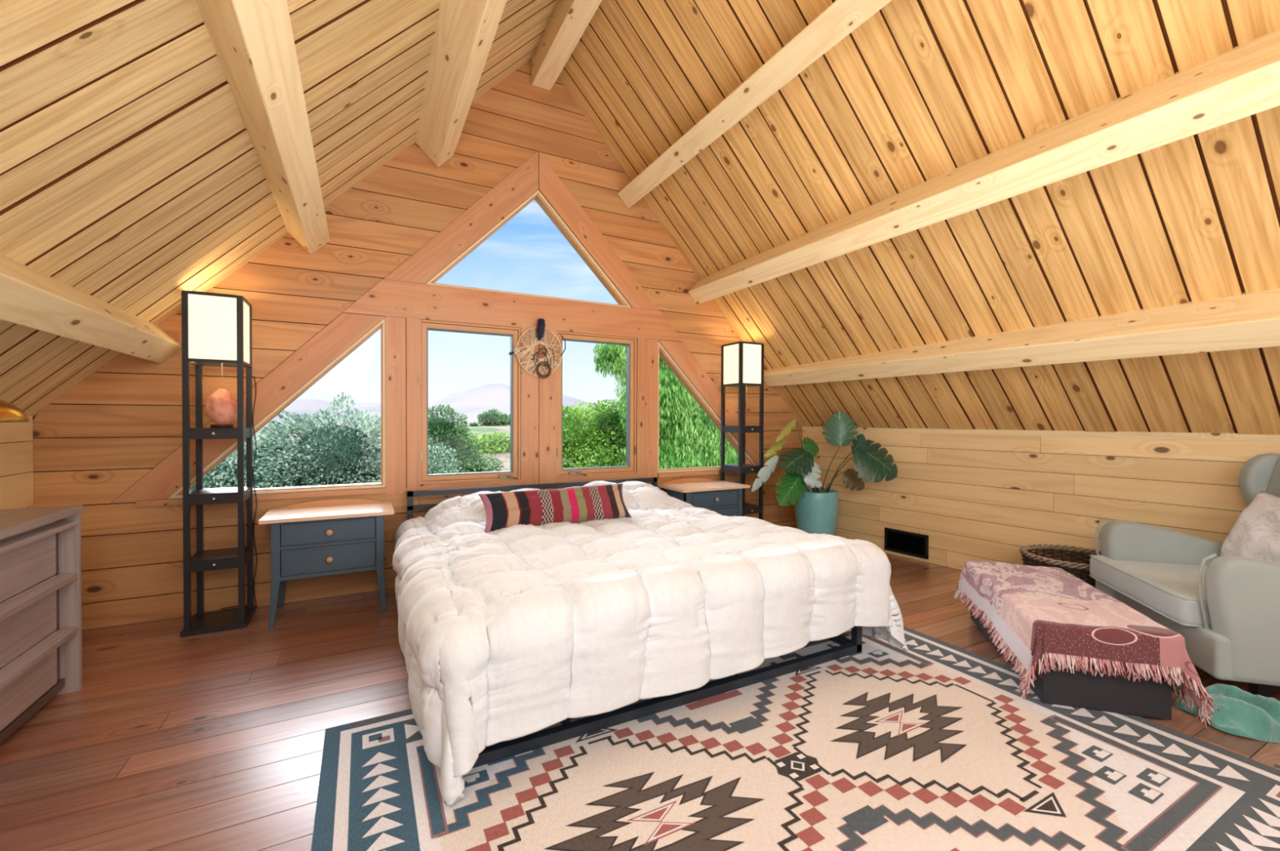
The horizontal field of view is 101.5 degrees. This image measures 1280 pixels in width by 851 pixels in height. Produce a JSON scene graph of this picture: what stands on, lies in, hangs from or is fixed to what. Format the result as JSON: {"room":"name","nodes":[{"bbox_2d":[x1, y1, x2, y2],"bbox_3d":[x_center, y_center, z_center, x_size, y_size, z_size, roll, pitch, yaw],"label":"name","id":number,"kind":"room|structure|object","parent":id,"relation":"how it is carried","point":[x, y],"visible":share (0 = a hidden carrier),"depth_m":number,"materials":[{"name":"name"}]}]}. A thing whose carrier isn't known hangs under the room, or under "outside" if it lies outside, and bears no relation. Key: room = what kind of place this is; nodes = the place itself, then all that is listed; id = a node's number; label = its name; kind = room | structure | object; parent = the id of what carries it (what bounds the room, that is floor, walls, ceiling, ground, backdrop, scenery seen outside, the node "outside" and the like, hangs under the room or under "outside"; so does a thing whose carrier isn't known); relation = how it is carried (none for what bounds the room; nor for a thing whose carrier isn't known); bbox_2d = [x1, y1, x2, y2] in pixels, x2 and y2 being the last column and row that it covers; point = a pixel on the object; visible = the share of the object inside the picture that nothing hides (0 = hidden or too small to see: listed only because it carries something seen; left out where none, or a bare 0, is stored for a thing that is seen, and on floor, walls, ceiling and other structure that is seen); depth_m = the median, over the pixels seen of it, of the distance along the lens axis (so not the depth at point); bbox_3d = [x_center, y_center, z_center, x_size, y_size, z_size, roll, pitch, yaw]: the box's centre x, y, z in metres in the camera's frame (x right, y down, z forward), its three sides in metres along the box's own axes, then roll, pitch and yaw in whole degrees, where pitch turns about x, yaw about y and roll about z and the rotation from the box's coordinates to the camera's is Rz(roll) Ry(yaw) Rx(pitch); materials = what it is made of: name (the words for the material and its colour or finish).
{"room":"attic bedroom","nodes":[
{"label":"attic bedroom","id":0,"kind":"room"},
{"bbox_2d":[0,416,33,509],"bbox_3d":[-1.881,0.548,0.226,0.075,1.188,5.650,0,1,-28],"label":"wall","id":1,"kind":"structure","parent":0,"point":[16,451],"depth_m":2.60,"materials":[{"name":"brown wood"}]},
{"bbox_2d":[0,0,559,417],"bbox_3d":[-0.674,-1.420,0.842,2.804,2.858,5.750,0,1,-28],"label":"ceiling","id":2,"kind":"structure","parent":0,"point":[132,177],"depth_m":1.98,"materials":[{"name":"brown wood"}]},
{"bbox_2d":[0,253,182,363],"bbox_3d":[-1.410,-0.440,0.459,0.239,0.239,5.650,0,1,-28],"label":"ceiling beam","id":3,"kind":"structure","parent":2,"relation":"attached to","point":[30,298],"depth_m":1.96,"materials":[{"name":"beige wood"}]},
{"bbox_2d":[195,0,329,254],"bbox_3d":[-0.770,-1.174,0.789,0.257,0.256,5.650,0,1,-28],"label":"ceiling beam","id":4,"kind":"structure","parent":2,"relation":"attached to","point":[253,42],"depth_m":1.77,"materials":[{"name":"beige wood"}]},
{"bbox_2d":[415,0,506,167],"bbox_3d":[-0.106,-1.891,1.133,0.257,0.256,5.650,0,1,-28],"label":"ceiling beam","id":5,"kind":"structure","parent":2,"relation":"attached to","point":[465,32],"depth_m":2.71,"materials":[{"name":"beige wood"}]},
{"bbox_2d":[29,59,802,631],"bbox_3d":[-0.774,-0.876,4.036,5.580,3.960,0.075,0,1,-28],"label":"wall","id":6,"kind":"structure","parent":0,"point":[95,442],"depth_m":3.30,"materials":[{"name":"brown wood"}]},
{"bbox_2d":[111,312,386,503],"bbox_3d":[-2.333,-0.151,3.248,1.364,1.153,0.140,0,1,-28],"label":"trim","id":7,"kind":"structure","parent":6,"relation":"attached to","point":[282,383],"depth_m":3.22,"materials":[{"name":"brown wood"}]},
{"bbox_2d":[136,318,385,507],"bbox_3d":[-2.283,-0.135,3.259,1.250,1.175,0.140,0,1,-28],"label":"window","id":8,"kind":"structure","parent":6,"relation":"in","point":[179,494],"depth_m":3.34,"materials":[{"name":"brown wood"}]},
{"bbox_2d":[385,316,405,495],"bbox_3d":[-1.682,-0.133,3.594,0.126,1.198,0.140,0,1,-28],"label":"trim","id":9,"kind":"structure","parent":6,"relation":"attached to","point":[395,327],"depth_m":3.53,"materials":[{"name":"brown wood"}]},
{"bbox_2d":[405,318,419,500],"bbox_3d":[-1.585,-0.113,3.639,0.079,1.238,0.140,0,1,-28],"label":"trim","id":10,"kind":"structure","parent":6,"relation":"attached to","point":[412,403],"depth_m":3.58,"materials":[{"name":"brown wood"}]},
{"bbox_2d":[383,151,538,284],"bbox_3d":[-1.273,-1.532,3.793,1.061,1.106,0.140,0,1,-28],"label":"trim","id":11,"kind":"structure","parent":6,"relation":"attached to","point":[497,204],"depth_m":3.75,"materials":[{"name":"brown wood"}]},
{"bbox_2d":[418,319,520,484],"bbox_3d":[-1.226,-0.164,3.800,0.707,1.138,0.135,0,1,-28],"label":"window","id":12,"kind":"structure","parent":6,"relation":"in","point":[424,326],"depth_m":3.79,"materials":[{"name":"brown wood"}]},
{"bbox_2d":[419,479,520,499],"bbox_3d":[-1.239,0.455,3.829,0.707,0.100,0.140,0,1,-28],"label":"trim","id":13,"kind":"structure","parent":6,"relation":"attached to","point":[502,482],"depth_m":3.73,"materials":[{"name":"brown wood"}]},
{"bbox_2d":[342,279,683,342],"bbox_3d":[-0.802,-0.857,4.045,2.600,0.244,0.140,0,1,-28],"label":"trim","id":14,"kind":"structure","parent":6,"relation":"attached to","point":[388,298],"depth_m":3.86,"materials":[{"name":"brown wood"}]},
{"bbox_2d":[426,190,631,307],"bbox_3d":[-0.800,-1.388,4.038,1.612,0.818,0.106,0,1,-28],"label":"window","id":15,"kind":"structure","parent":6,"relation":"in","point":[537,196],"depth_m":4.08,"materials":[{"name":"brown wood"}]},
{"bbox_2d":[520,328,538,484],"bbox_3d":[-0.865,-0.116,4.020,0.136,1.238,0.140,0,1,-28],"label":"trim","id":16,"kind":"structure","parent":6,"relation":"attached to","point":[529,383],"depth_m":3.96,"materials":[{"name":"brown wood"}]},
{"bbox_2d":[508,318,565,378],"bbox_3d":[-0.762,-0.581,3.931,0.441,0.445,0.069,0,1,-28],"label":"catcher","id":17,"kind":"object","parent":6,"relation":"hanging from","point":[540,335],"visible":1,"depth_m":3.94},
{"bbox_2d":[538,329,556,489],"bbox_3d":[-0.742,-0.116,4.086,0.136,1.238,0.140,0,1,-28],"label":"trim","id":18,"kind":"structure","parent":6,"relation":"attached to","point":[547,386],"depth_m":4.02,"materials":[{"name":"brown wood"}]},
{"bbox_2d":[555,331,636,477],"bbox_3d":[-0.357,-0.167,4.260,0.707,1.138,0.135,0,1,-28],"label":"window","id":19,"kind":"structure","parent":6,"relation":"in","point":[630,343],"depth_m":4.32,"materials":[{"name":"brown wood"}]},
{"bbox_2d":[555,473,636,488],"bbox_3d":[-0.371,0.452,4.290,0.707,0.100,0.140,0,1,-28],"label":"trim","id":20,"kind":"structure","parent":6,"relation":"attached to","point":[629,476],"depth_m":4.21,"materials":[{"name":"brown wood"}]},
{"bbox_2d":[537,151,659,311],"bbox_3d":[-0.332,-1.535,4.292,1.061,1.106,0.140,0,1,-28],"label":"trim","id":21,"kind":"structure","parent":6,"relation":"attached to","point":[551,187],"depth_m":4.18,"materials":[{"name":"brown wood"}]},
{"bbox_2d":[636,337,645,478],"bbox_3d":[-0.023,-0.118,4.467,0.077,1.238,0.140,0,1,-28],"label":"trim","id":22,"kind":"structure","parent":6,"relation":"attached to","point":[641,342],"depth_m":4.40,"materials":[{"name":"brown wood"}]},
{"bbox_2d":[644,338,657,479],"bbox_3d":[0.067,-0.139,4.522,0.126,1.198,0.140,0,1,-28],"label":"trim","id":23,"kind":"structure","parent":6,"relation":"attached to","point":[651,345],"depth_m":4.46,"materials":[{"name":"brown wood"}]},
{"bbox_2d":[657,341,756,477],"bbox_3d":[0.681,-0.145,4.831,1.248,1.177,0.140,0,1,-28],"label":"window","id":24,"kind":"structure","parent":6,"relation":"in","point":[662,353],"depth_m":4.69,"materials":[{"name":"brown wood"}]},
{"bbox_2d":[657,339,777,467],"bbox_3d":[0.721,-0.161,4.868,1.364,1.153,0.140,0,1,-28],"label":"trim","id":25,"kind":"structure","parent":6,"relation":"attached to","point":[678,352],"depth_m":4.72,"materials":[{"name":"brown wood"}]},
{"bbox_2d":[0,552,1279,850],"bbox_3d":[0.820,1.164,1.695,6.270,0.060,5.800,0,1,-28],"label":"floor","id":26,"kind":"structure","parent":0,"point":[168,741],"depth_m":1.99,"materials":[{"name":"red wood"}]},
{"bbox_2d":[0,505,82,744],"bbox_3d":[-2.155,0.739,1.339,0.454,0.782,1.769,0,1,-28],"label":"dresser","id":27,"kind":"object","parent":26,"relation":"on","point":[41,643],"visible":1,"depth_m":2.00,"materials":[{"name":"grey wood"}]},
{"bbox_2d":[0,400,29,422],"bbox_3d":[-2.383,0.112,1.794,0.380,0.459,0.380,0,1,-28],"label":"table lamp","id":28,"kind":"object","parent":27,"relation":"on","point":[9,412],"visible":1,"depth_m":1.85,"materials":[{"name":"gold metal"}]},
{"bbox_2d":[180,290,257,637],"bbox_3d":[-2.354,0.199,2.940,0.291,1.824,0.310,0,1,-28],"label":"floor lamp","id":29,"kind":"object","parent":26,"relation":"on","point":[216,328],"depth_m":2.86,"materials":[{"name":"black wood"}]},
{"bbox_2d":[188,427,250,438],"bbox_3d":[-2.355,0.042,2.931,0.250,0.058,0.267,0,1,-28],"label":"shelf","id":30,"kind":"object","parent":29,"relation":"attached to","point":[193,433],"depth_m":2.83,"materials":[{"name":"black wood"}]},
{"bbox_2d":[189,486,251,501],"bbox_3d":[-2.356,0.392,2.935,0.250,0.058,0.267,0,1,-28],"label":"shelf","id":31,"kind":"object","parent":29,"relation":"attached to","point":[227,494],"depth_m":2.86,"materials":[{"name":"black wood"}]},
{"bbox_2d":[190,546,251,564],"bbox_3d":[-2.357,0.749,2.939,0.250,0.059,0.267,0,1,-28],"label":"shelf","id":32,"kind":"object","parent":29,"relation":"attached to","point":[223,556],"depth_m":2.88,"materials":[{"name":"black wood"}]},
{"bbox_2d":[258,498,394,629],"bbox_3d":[-1.856,0.791,3.153,0.660,0.638,0.437,0,1,-28],"label":"nightstand","id":33,"kind":"object","parent":26,"relation":"on","point":[326,537],"visible":1,"depth_m":3.01,"materials":[{"name":"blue wood"}]},
{"bbox_2d":[407,477,862,768],"bbox_3d":[-0.232,0.782,3.034,1.906,0.668,2.060,0,1,-28],"label":"frame","id":34,"kind":"object","parent":26,"relation":"on","point":[500,751],"visible":0.15,"depth_m":2.16,"materials":[{"name":"black metal"}]},
{"bbox_3d":[-0.222,0.730,3.016,1.866,0.168,1.980,0,1,-28],"label":"mattress","id":35,"kind":"object","parent":34,"relation":"on","visible":0},
{"bbox_2d":[392,480,908,806],"bbox_3d":[-0.177,0.758,2.949,2.206,0.673,2.196,0,1,-28],"label":"duvet","id":36,"kind":"object","parent":35,"relation":"on","point":[516,631],"visible":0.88,"depth_m":1.97,"materials":[{"name":"white fabric"}]},
{"bbox_2d":[478,483,631,533],"bbox_3d":[-0.483,0.487,3.144,0.935,0.215,0.193,0,1,-28],"label":"lumbar pillow","id":37,"kind":"object","parent":36,"relation":"on","point":[538,508],"visible":0.96,"depth_m":3.06,"materials":[{"name":"multicoloured fabric"}]},
{"bbox_2d":[657,478,750,516],"bbox_3d":[0.528,0.784,4.418,0.660,0.638,0.437,0,1,-28],"label":"nightstand","id":38,"kind":"object","parent":26,"relation":"on","point":[723,498],"visible":0.56,"depth_m":4.30,"materials":[{"name":"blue wood"}]},
{"bbox_2d":[720,341,764,519],"bbox_3d":[0.909,0.189,4.671,0.291,1.824,0.310,0,1,-28],"label":"floor lamp","id":39,"kind":"object","parent":26,"relation":"on","point":[742,363],"visible":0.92,"depth_m":4.58,"materials":[{"name":"black wood"}]},
{"bbox_2d":[722,463,760,473],"bbox_3d":[0.908,0.382,4.667,0.250,0.058,0.267,0,1,-28],"label":"shelf","id":40,"kind":"object","parent":39,"relation":"attached to","point":[736,468],"depth_m":4.57,"materials":[{"name":"black wood"}]},
{"bbox_2d":[723,426,760,432],"bbox_3d":[0.909,0.032,4.663,0.250,0.058,0.267,0,1,-28],"label":"shelf","id":41,"kind":"object","parent":39,"relation":"attached to","point":[726,428],"depth_m":4.55,"materials":[{"name":"black wood"}]},
{"bbox_2d":[742,502,760,509],"bbox_3d":[0.907,0.739,4.671,0.250,0.059,0.267,0,1,-28],"label":"shelf","id":42,"kind":"object","parent":39,"relation":"attached to","point":[744,505],"depth_m":4.60,"materials":[{"name":"black wood"}]},
{"bbox_2d":[311,626,1279,850],"bbox_3d":[0.519,1.125,1.721,2.770,0.014,1.930,0,1,-28],"label":"area rug","id":43,"kind":"object","parent":26,"relation":"on","point":[933,746],"visible":0.8,"depth_m":1.66,"materials":[{"name":"fabric"}]},
{"bbox_2d":[751,411,897,535],"bbox_3d":[1.569,0.489,4.574,1.149,1.229,0.709,0,1,13],"label":"potted plant","id":44,"kind":"object","parent":26,"relation":"on","point":[816,509],"visible":0.98,"depth_m":4.48,"materials":[{"name":"green plant"}]},
{"bbox_2d":[1019,544,1101,588],"bbox_3d":[2.658,0.952,3.211,0.536,0.332,0.535,1,1,40],"label":"wicker basket","id":45,"kind":"object","parent":26,"relation":"on","point":[1029,557],"visible":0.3,"depth_m":3.33,"materials":[{"name":"brown wicker"}]},
{"bbox_2d":[970,609,1172,719],"bbox_3d":[1.959,0.955,2.494,0.426,0.322,0.948,0,1,17],"label":"ottoman","id":46,"kind":"object","parent":26,"relation":"on","point":[1148,699],"visible":0.18,"depth_m":2.05,"materials":[{"name":"black fabric"}]},
{"bbox_2d":[953,560,1220,728],"bbox_3d":[1.950,0.941,2.480,0.618,0.325,1.087,0,1,17],"label":"throw blanket","id":47,"kind":"object","parent":46,"relation":"on","point":[1037,615],"visible":1,"depth_m":2.12,"materials":[{"name":"pink fabric"}]},
{"bbox_2d":[1088,453,1279,697],"bbox_3d":[2.765,0.628,2.384,0.858,1.007,0.905,0,1,17],"label":"armchair","id":48,"kind":"object","parent":26,"relation":"on","point":[1225,609],"visible":0.84,"depth_m":2.20,"materials":[{"name":"grey fabric"}]},
{"bbox_2d":[1089,555,1210,626],"bbox_3d":[2.697,0.776,2.434,0.695,0.125,0.742,0,1,17],"label":"seat cushion","id":49,"kind":"object","parent":48,"relation":"on","point":[1167,587],"depth_m":2.47,"materials":[{"name":"grey fabric"}]},
{"bbox_2d":[1220,491,1279,564],"bbox_3d":[2.963,0.532,2.398,0.214,0.414,0.501,0,1,12],"label":"cushion","id":50,"kind":"object","parent":48,"relation":"on","point":[1255,533],"visible":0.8,"depth_m":2.47,"materials":[{"name":"white fabric"}]},
{"bbox_2d":[1173,684,1279,742],"bbox_3d":[2.349,1.076,1.991,0.435,0.116,0.266,0,1,12],"label":"blanket","id":51,"kind":"object","parent":26,"relation":"on","point":[1242,713],"visible":0.85,"depth_m":1.94,"materials":[{"name":"teal fabric"}]},
{"bbox_2d":[794,488,838,535],"bbox_3d":[1.597,0.843,4.741,0.380,0.518,0.380,0,1,-28],"label":"pot","id":52,"kind":"object","parent":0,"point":[817,513],"depth_m":4.58,"materials":[{"name":"teal ceramic"}]},
{"bbox_2d":[558,0,1279,435],"bbox_3d":[2.015,-1.378,2.256,3.273,2.927,5.733,0,1,-28],"label":"ceiling","id":53,"kind":"structure","parent":0,"point":[920,91],"depth_m":2.86,"materials":[{"name":"brown wood"}]},
{"bbox_2d":[531,0,602,90],"bbox_3d":[0.571,-2.665,1.484,0.150,0.260,5.646,0,1,-28],"label":"ridge beam","id":54,"kind":"structure","parent":53,"relation":"attached to","point":[570,19],"depth_m":3.51,"materials":[{"name":"beige wood"}]},
{"bbox_2d":[617,0,892,208],"bbox_3d":[1.251,-1.893,1.853,0.254,0.252,5.650,0,1,-28],"label":"ceiling beam","id":55,"kind":"structure","parent":53,"relation":"attached to","point":[841,18],"depth_m":2.81,"materials":[{"name":"beige wood"}]},
{"bbox_2d":[688,28,1279,304],"bbox_3d":[1.884,-1.202,2.197,0.312,0.308,5.650,0,1,-28],"label":"ceiling beam","id":56,"kind":"structure","parent":53,"relation":"attached to","point":[1242,82],"depth_m":2.21,"materials":[{"name":"beige wood"}]},
{"bbox_2d":[764,288,1279,386],"bbox_3d":[2.612,-0.499,2.592,0.315,0.311,5.650,0,1,-28],"label":"ceiling beam","id":57,"kind":"structure","parent":53,"relation":"attached to","point":[1245,321],"depth_m":2.79,"materials":[{"name":"beige wood"}]},
{"bbox_2d":[802,431,1279,581],"bbox_3d":[3.212,0.590,2.928,0.075,1.074,5.675,0,1,-33],"label":"wall","id":58,"kind":"structure","parent":0,"point":[976,498],"depth_m":3.65,"materials":[{"name":"brown wood"}]},
{"bbox_2d":[884,527,928,559],"bbox_3d":[2.232,0.982,4.378,0.045,0.192,0.381,0,1,-30],"label":"air vent","id":59,"kind":"object","parent":58,"relation":"in","point":[914,544],"visible":1,"depth_m":4.37,"materials":[{"name":"black metal"}]},
{"bbox_2d":[802,426,1279,441],"bbox_3d":[3.183,0.062,2.907,0.020,0.040,5.672,0,1,-33],"label":"trim","id":60,"kind":"structure","parent":58,"relation":"attached to","point":[1143,435],"depth_m":3.37,"materials":[{"name":"brown wood"}]},
{"label":"outside","id":61,"kind":"structure","parent":0,"visible":0},
{"bbox_2d":[269,383,626,422],"bbox_3d":[-71.178,-9.691,262.123,400.000,27.532,150.000,0,1,-28],"label":"hill","id":62,"kind":"structure","parent":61,"point":[472,402],"depth_m":244.38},
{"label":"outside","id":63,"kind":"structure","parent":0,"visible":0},
{"bbox_2d":[231,422,711,471],"bbox_3d":[-11.491,1.872,64.344,120.000,3.722,115.600,0,1,-28],"label":"ground","id":64,"kind":"structure","parent":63,"point":[504,458],"depth_m":42.67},
{"bbox_2d":[190,439,258,491],"bbox_3d":[-6.512,2.033,7.384,3.246,4.088,2.758,0,1,-22],"label":"bush","id":65,"kind":"object","parent":64,"relation":"on","point":[193,488],"visible":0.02,"depth_m":7.29,"materials":[{"name":"green plant"}]},
{"bbox_2d":[203,391,462,488],"bbox_3d":[-4.491,1.765,7.849,3.918,4.596,3.114,0,1,-28],"label":"bushes","id":66,"kind":"object","parent":64,"relation":"on","point":[331,454],"visible":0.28,"depth_m":7.50,"materials":[{"name":"green plant"}]},
{"bbox_2d":[427,404,504,474],"bbox_3d":[-3.886,1.788,10.733,2.993,4.479,3.125,0,1,-40],"label":"oak tree","id":67,"kind":"object","parent":64,"relation":"on","point":[440,429],"visible":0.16,"depth_m":10.70,"materials":[{"name":"green plant"}]},
{"bbox_2d":[468,422,481,426],"bbox_3d":[-16.973,0.645,54.402,1.948,2.168,1.508,0,1,-28],"label":"tree","id":68,"kind":"object","parent":64,"relation":"on","point":[473,424],"visible":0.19,"depth_m":54.01,"materials":[{"name":"green plant"}]},
{"bbox_2d":[455,431,510,454],"bbox_3d":[-9.230,2.084,33.654,8.906,3.540,2.707,0,1,-28],"label":"shrub","id":69,"kind":"object","parent":64,"relation":"on","point":[496,445],"visible":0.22,"depth_m":33.01,"materials":[{"name":"green plant"}]},
{"bbox_2d":[475,410,499,426],"bbox_3d":[-17.075,-0.490,58.874,2.590,2.338,2.104,0,1,-28],"label":"tree","id":70,"kind":"object","parent":64,"relation":"on","point":[486,419],"visible":0.98,"depth_m":58.47,"materials":[{"name":"green plant"}]},
{"bbox_2d":[488,407,507,426],"bbox_3d":[-16.718,-0.788,61.295,3.487,2.682,2.827,0,1,-28],"label":"tree","id":71,"kind":"object","parent":64,"relation":"on","point":[502,417],"visible":0.5,"depth_m":60.98,"materials":[{"name":"green plant"}]},
{"bbox_2d":[505,414,510,426],"bbox_3d":[-14.246,-0.338,60.325,2.485,2.417,2.054,0,1,-28],"label":"tree","id":72,"kind":"object","parent":64,"relation":"on","point":[508,421],"visible":0.09,"depth_m":59.84,"materials":[{"name":"green plant"}]},
{"bbox_2d":[562,399,626,468],"bbox_3d":[-0.993,1.727,11.089,3.647,4.619,2.648,0,1,-31],"label":"bush","id":73,"kind":"object","parent":64,"relation":"on","point":[597,442],"visible":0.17,"depth_m":10.50,"materials":[{"name":"green plant"}]},
{"bbox_2d":[592,343,737,469],"bbox_3d":[1.045,0.842,9.951,3.032,6.447,3.311,1,1,31],"label":"tree","id":74,"kind":"object","parent":64,"relation":"on","point":[686,437],"visible":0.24,"depth_m":9.10,"materials":[{"name":"green plant"}]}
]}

